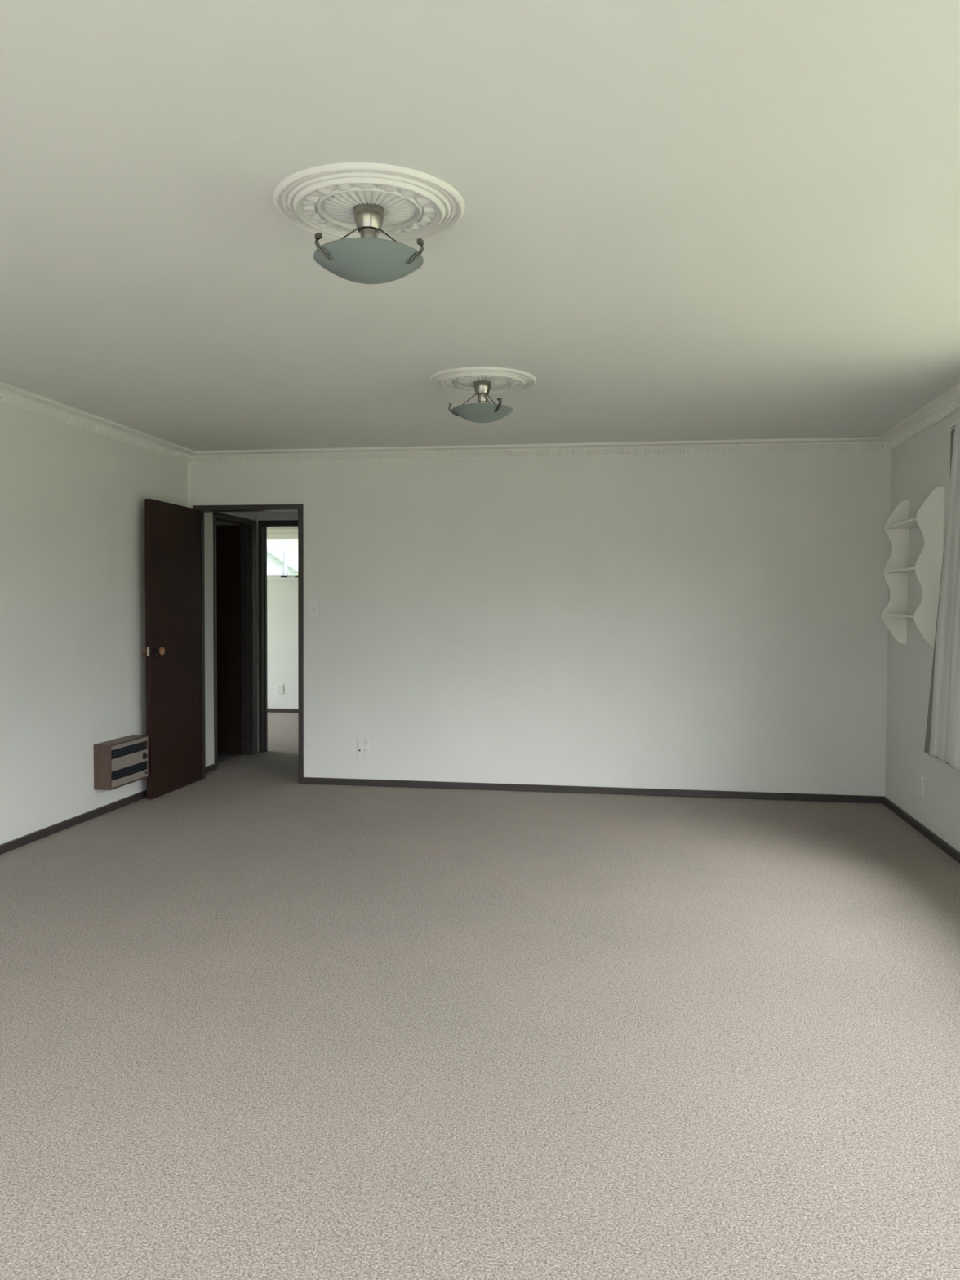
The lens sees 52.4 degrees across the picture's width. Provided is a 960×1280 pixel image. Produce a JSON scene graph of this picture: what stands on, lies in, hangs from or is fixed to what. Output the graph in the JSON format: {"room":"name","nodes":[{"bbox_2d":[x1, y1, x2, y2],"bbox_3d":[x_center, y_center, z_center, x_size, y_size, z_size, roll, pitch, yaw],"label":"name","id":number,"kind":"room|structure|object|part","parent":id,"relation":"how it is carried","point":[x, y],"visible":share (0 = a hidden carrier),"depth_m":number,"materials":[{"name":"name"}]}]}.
{"room":"empty living room","nodes":[
{"label":"empty living room","id":0,"kind":"room"},
{"bbox_2d":[0,402,258,844],"bbox_3d":[-2.694,-0.060,4.012,0.114,2.400,9.200,1,2,9],"label":"wall","id":1,"kind":"structure","parent":0,"point":[73,661],"depth_m":5.67,"materials":[{"name":"white paint"}]},
{"bbox_2d":[0,789,146,854],"bbox_3d":[-2.724,1.136,3.461,0.018,0.047,7.624,1,2,9],"label":"baseboard","id":2,"kind":"structure","parent":1,"relation":"attached to","point":[5,847],"depth_m":5.64,"materials":[{"name":"brown paint"}]},
{"bbox_2d":[0,381,195,463],"bbox_3d":[-2.672,-1.202,3.375,0.102,0.074,7.624,1,2,9],"label":"trim","id":3,"kind":"structure","parent":1,"relation":"attached to","point":[10,395],"depth_m":5.74,"materials":[{"name":"white paint"}]},
{"bbox_2d":[93,734,149,790],"bbox_3d":[-2.250,0.765,6.153,0.122,0.275,0.474,1,2,9],"label":"wall heater","id":4,"kind":"object","parent":1,"relation":"attached to","point":[118,762],"visible":1,"depth_m":6.05,"materials":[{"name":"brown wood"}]},
{"bbox_2d":[111,741,146,759],"bbox_3d":[-2.228,0.692,6.147,0.041,0.056,0.454,1,2,9],"label":"grille","id":5,"kind":"object","parent":4,"relation":"attached to","point":[130,749],"depth_m":6.14,"materials":[{"name":"black"}]},
{"bbox_2d":[111,760,146,780],"bbox_3d":[-2.229,0.823,6.152,0.041,0.058,0.454,1,2,9],"label":"grille","id":6,"kind":"object","parent":4,"relation":"attached to","point":[133,769],"depth_m":6.15,"materials":[{"name":"black"}]},
{"bbox_3d":[-2.209,0.765,6.146,0.006,0.255,0.454,1,2,9],"label":"panel","id":7,"kind":"part","parent":4,"relation":"part of","materials":[{"name":"beige metal"}]},
{"bbox_2d":[205,763,216,773],"bbox_3d":[-2.110,1.001,7.500,0.018,0.047,0.352,1,2,9],"label":"baseboard","id":8,"kind":"structure","parent":1,"relation":"attached to","point":[211,767],"depth_m":7.58,"materials":[{"name":"brown paint"}]},
{"bbox_2d":[142,498,303,799],"bbox_3d":[-1.756,0.040,6.786,0.868,2.019,0.888,1,2,9],"label":"door","id":9,"kind":"structure","parent":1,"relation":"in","point":[174,651],"depth_m":6.80,"materials":[{"name":"brown paint"}]},
{"bbox_3d":[-2.224,0.072,6.495,0.034,0.053,0.053,1,2,9],"label":"knob","id":10,"kind":"part","parent":9,"relation":"part of","materials":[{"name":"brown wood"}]},
{"bbox_3d":[-2.181,0.076,6.408,0.017,0.060,0.010,1,2,9],"label":"latch plate","id":11,"kind":"part","parent":9,"relation":"part of","materials":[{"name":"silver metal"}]},
{"bbox_3d":[-2.113,0.074,6.478,0.034,0.053,0.053,1,2,9],"label":"knob","id":12,"kind":"part","parent":9,"relation":"part of","materials":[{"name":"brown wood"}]},
{"bbox_3d":[-1.691,0.029,7.116,0.839,2.019,0.014,1,2,9],"label":"architrave","id":13,"kind":"part","parent":9,"relation":"part of","materials":[{"name":"brown paint"}]},
{"bbox_3d":[-1.682,0.037,7.173,0.805,2.000,0.102,1,2,9],"label":"frame","id":14,"kind":"part","parent":9,"relation":"part of","materials":[{"name":"brown paint"}]},
{"bbox_2d":[213,511,257,768],"bbox_3d":[-2.431,-0.011,8.132,0.859,2.022,0.865,1,2,9],"label":"door","id":15,"kind":"structure","parent":1,"relation":"in","point":[234,546],"depth_m":8.39,"materials":[{"name":"brown paint"}]},
{"bbox_2d":[216,511,297,733],"bbox_3d":[-1.951,-0.214,8.600,4.100,2.400,0.100,1,2,9],"label":"wall","id":16,"kind":"structure","parent":0,"point":[288,515],"depth_m":8.50,"materials":[{"name":"white paint"}]},
{"bbox_2d":[257,520,297,752],"bbox_3d":[-1.518,-0.024,8.532,0.834,2.030,0.115,1,2,9],"label":"door frame","id":17,"kind":"structure","parent":16,"relation":"in","point":[262,525],"depth_m":8.55,"materials":[{"name":"brown paint"}]},
{"bbox_2d":[266,527,297,708],"bbox_3d":[-1.470,-0.317,11.691,4.100,2.400,0.160,1,2,9],"label":"wall","id":18,"kind":"structure","parent":0,"point":[282,594],"depth_m":11.76,"materials":[{"name":"white paint"}]},
{"bbox_2d":[277,684,283,693],"bbox_3d":[-2.405,0.589,11.779,0.070,0.115,0.014,1,2,9],"label":"wall socket","id":19,"kind":"object","parent":18,"relation":"attached to","point":[280,686],"visible":1,"depth_m":11.78,"materials":[{"name":"white plastic"}]},
{"bbox_2d":[266,535,297,579],"bbox_3d":[-2.087,-0.993,11.744,1.950,0.540,0.160,1,2,9],"label":"window","id":20,"kind":"structure","parent":18,"relation":"in","point":[268,537],"depth_m":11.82,"materials":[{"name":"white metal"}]},
{"bbox_3d":[-2.092,-0.734,11.727,1.950,0.024,0.108,1,2,9],"label":"sill","id":21,"kind":"part","parent":20,"relation":"part of","materials":[{"name":"white plastic"}]},
{"bbox_2d":[266,528,297,531],"bbox_3d":[-2.099,-1.312,11.644,2.150,0.030,0.060,1,2,9],"label":"rail","id":22,"kind":"object","parent":18,"relation":"attached to","point":[278,530],"visible":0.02,"depth_m":11.65,"materials":[{"name":"white metal"}]},
{"bbox_2d":[267,708,297,712],"bbox_3d":[-1.489,0.861,11.643,4.100,0.047,0.018,1,2,9],"label":"baseboard","id":23,"kind":"structure","parent":18,"relation":"attached to","point":[269,710],"depth_m":11.77,"materials":[{"name":"brown paint"}]},
{"bbox_2d":[0,712,959,1279],"bbox_3d":[-1.004,1.160,5.441,7.290,0.120,12.460,1,2,9],"label":"floor","id":24,"kind":"structure","parent":0,"point":[257,1022],"depth_m":2.92,"materials":[{"name":"beige carpet"}]},
{"bbox_2d":[0,0,959,451],"bbox_3d":[-0.950,-1.406,5.290,8.270,0.220,13.450,1,2,9],"label":"ceiling","id":25,"kind":"structure","parent":0,"point":[683,220],"depth_m":2.75,"materials":[{"name":"paint"}]},
{"bbox_2d":[272,162,464,243],"bbox_3d":[-0.305,-1.192,2.706,0.526,0.024,0.526,1,2,29],"label":"ceiling rose","id":26,"kind":"object","parent":25,"relation":"attached to","point":[322,199],"visible":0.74,"depth_m":2.64,"materials":[{"name":"white paint"}]},
{"bbox_2d":[313,202,424,284],"bbox_3d":[-0.300,-1.093,2.697,0.318,0.196,0.302,1,2,22],"label":"ceiling light","id":27,"kind":"object","parent":26,"relation":"attached to","point":[367,259],"visible":1,"depth_m":2.64,"materials":[{"name":"white glass"}]},
{"bbox_3d":[-0.384,-1.078,2.640,0.138,0.112,0.018,-1,3,-38],"label":"support arm","id":28,"kind":"part","parent":27,"relation":"part of","materials":[{"name":"silver metal"}]},
{"bbox_3d":[-0.307,-1.116,2.699,0.047,0.045,0.047,1,2,22],"label":"stem","id":29,"kind":"part","parent":27,"relation":"part of","materials":[{"name":"silver metal"}]},
{"bbox_3d":[-0.308,-1.027,2.702,0.302,0.062,0.302,1,2,22],"label":"lamp shade","id":30,"kind":"part","parent":27,"relation":"part of","materials":[{"name":"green glass"}]},
{"bbox_3d":[-0.216,-1.078,2.664,0.138,0.112,0.018,1,2,22],"label":"support arm","id":31,"kind":"part","parent":27,"relation":"part of","materials":[{"name":"silver metal"}]},
{"bbox_2d":[429,366,536,393],"bbox_3d":[0.014,-1.262,4.781,0.526,0.024,0.526,-1,2,-30],"label":"ceiling rose","id":32,"kind":"object","parent":25,"relation":"attached to","point":[461,380],"visible":0.9,"depth_m":4.71,"materials":[{"name":"white paint"}]},
{"bbox_2d":[448,380,513,422],"bbox_3d":[0.016,-1.163,4.767,0.302,0.196,0.318,-1,2,-31],"label":"ceiling light","id":33,"kind":"object","parent":32,"relation":"attached to","point":[482,411],"visible":1,"depth_m":4.72,"materials":[{"name":"white glass"}]},
{"bbox_3d":[-0.086,-1.150,4.772,0.138,0.112,0.018,0,2,-1],"label":"support arm","id":34,"kind":"part","parent":33,"relation":"part of","materials":[{"name":"silver metal"}]},
{"bbox_3d":[0.012,-1.186,4.773,0.047,0.045,0.047,-1,2,-31],"label":"stem","id":35,"kind":"part","parent":33,"relation":"part of","materials":[{"name":"silver metal"}]},
{"bbox_3d":[0.011,-1.096,4.776,0.302,0.062,0.302,-1,2,-31],"label":"lamp shade","id":36,"kind":"part","parent":33,"relation":"part of","materials":[{"name":"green glass"}]},
{"bbox_3d":[0.062,-1.146,4.691,0.018,0.112,0.138,-1,2,-31],"label":"support arm","id":37,"kind":"part","parent":33,"relation":"part of","materials":[{"name":"silver metal"}]},
{"bbox_2d":[190,450,891,795],"bbox_3d":[0.228,-0.143,6.869,5.000,2.400,0.100,1,2,9],"label":"wall","id":38,"kind":"structure","parent":0,"point":[715,622],"depth_m":6.73,"materials":[{"name":"white paint"}]},
{"bbox_2d":[187,462,190,507],"bbox_3d":[-2.138,-0.156,7.183,0.022,2.280,0.022,1,2,9],"label":"trim","id":39,"kind":"structure","parent":38,"relation":"attached to","point":[188,464],"depth_m":7.14,"materials":[{"name":"white paint"}]},
{"bbox_2d":[308,599,319,615],"bbox_3d":[-1.195,-0.234,7.030,0.084,0.120,0.013,1,2,9],"label":"light switch","id":40,"kind":"object","parent":38,"relation":"attached to","point":[313,604],"visible":1,"depth_m":7.03,"materials":[{"name":"white plastic"}]},
{"bbox_2d":[357,737,368,755],"bbox_3d":[-0.840,0.766,7.008,0.082,0.120,0.014,1,2,9],"label":"wall socket","id":41,"kind":"object","parent":38,"relation":"attached to","point":[362,743],"visible":1,"depth_m":7.01,"materials":[{"name":"white plastic"}]},
{"bbox_2d":[188,436,890,463],"bbox_3d":[0.273,-1.302,6.721,4.890,0.074,0.102,1,2,9],"label":"trim","id":42,"kind":"structure","parent":38,"relation":"attached to","point":[864,443],"depth_m":6.70,"materials":[{"name":"white paint"}]},
{"bbox_2d":[302,777,884,803],"bbox_3d":[0.700,1.039,6.776,4.015,0.047,0.018,1,2,9],"label":"baseboard","id":43,"kind":"structure","parent":38,"relation":"attached to","point":[313,780],"depth_m":6.75,"materials":[{"name":"brown paint"}]},
{"bbox_2d":[884,408,959,852],"bbox_3d":[2.176,0.012,2.610,0.160,2.400,7.924,1,2,9],"label":"wall","id":44,"kind":"structure","parent":0,"point":[921,464],"depth_m":5.80,"materials":[{"name":"white paint"}]},
{"bbox_2d":[882,485,944,647],"bbox_3d":[2.503,-0.407,5.670,0.141,0.882,0.695,1,2,9],"label":"wall shelf","id":45,"kind":"object","parent":44,"relation":"attached to","point":[929,517],"visible":0.95,"depth_m":5.34,"materials":[{"name":"white paint"}]},
{"bbox_3d":[2.555,-0.419,6.004,0.141,0.882,0.018,1,2,9],"label":"panel","id":46,"kind":"part","parent":45,"relation":"part of","materials":[{"name":"white paint"}]},
{"bbox_3d":[2.451,-0.396,5.335,0.141,0.882,0.018,1,2,9],"label":"panel","id":47,"kind":"part","parent":45,"relation":"part of","materials":[{"name":"white paint"}]},
{"bbox_2d":[879,381,959,450],"bbox_3d":[2.060,-1.153,2.640,0.102,0.074,7.624,1,2,9],"label":"trim","id":48,"kind":"structure","parent":44,"relation":"attached to","point":[948,402],"depth_m":5.50,"materials":[{"name":"white paint"}]},
{"bbox_2d":[882,796,959,863],"bbox_3d":[2.089,1.186,2.705,0.018,0.047,7.606,1,2,9],"label":"baseboard","id":49,"kind":"structure","parent":44,"relation":"attached to","point":[940,843],"depth_m":5.55,"materials":[{"name":"brown paint"}]},
{"bbox_2d":[918,773,924,795],"bbox_3d":[2.552,0.838,5.652,0.015,0.115,0.072,1,2,9],"label":"wall socket","id":50,"kind":"object","parent":44,"relation":"attached to","point":[921,778],"visible":1,"depth_m":5.63,"materials":[{"name":"white plastic"}]},
{"bbox_2d":[948,417,959,428],"bbox_3d":[2.125,-1.032,2.991,0.080,0.050,4.030,1,2,9],"label":"rail","id":51,"kind":"object","parent":44,"relation":"attached to","point":[952,425],"visible":1,"depth_m":4.91,"materials":[{"name":"white metal"}]},
{"bbox_2d":[924,422,959,769],"bbox_3d":[2.366,-0.229,4.758,0.119,1.713,1.040,1,2,9],"label":"curtain","id":52,"kind":"object","parent":51,"relation":"hanging from","point":[942,742],"visible":1,"depth_m":4.90,"materials":[{"name":"white fabric"}]},
{"label":"outside","id":53,"kind":"structure","parent":0,"visible":0},
{"bbox_3d":[-0.009,1.890,0.065,120.000,0.200,120.000,1,2,9],"label":"ground","id":54,"kind":"structure","parent":53,"visible":0},
{"bbox_2d":[272,539,297,574],"bbox_3d":[-3.271,-1.009,16.902,1.506,4.412,1.975,1,2,9],"label":"tree","id":55,"kind":"object","parent":54,"relation":"on","point":[296,540],"visible":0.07,"depth_m":16.80,"materials":[{"name":"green plant"}]},
{"bbox_2d":[282,551,288,574],"bbox_3d":[-4.140,-0.421,20.882,0.530,2.950,0.120,1,2,9],"label":"utility pole","id":56,"kind":"object","parent":54,"relation":"on","point":[285,571],"visible":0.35,"depth_m":20.81,"materials":[{"name":"grey"}]}
]}

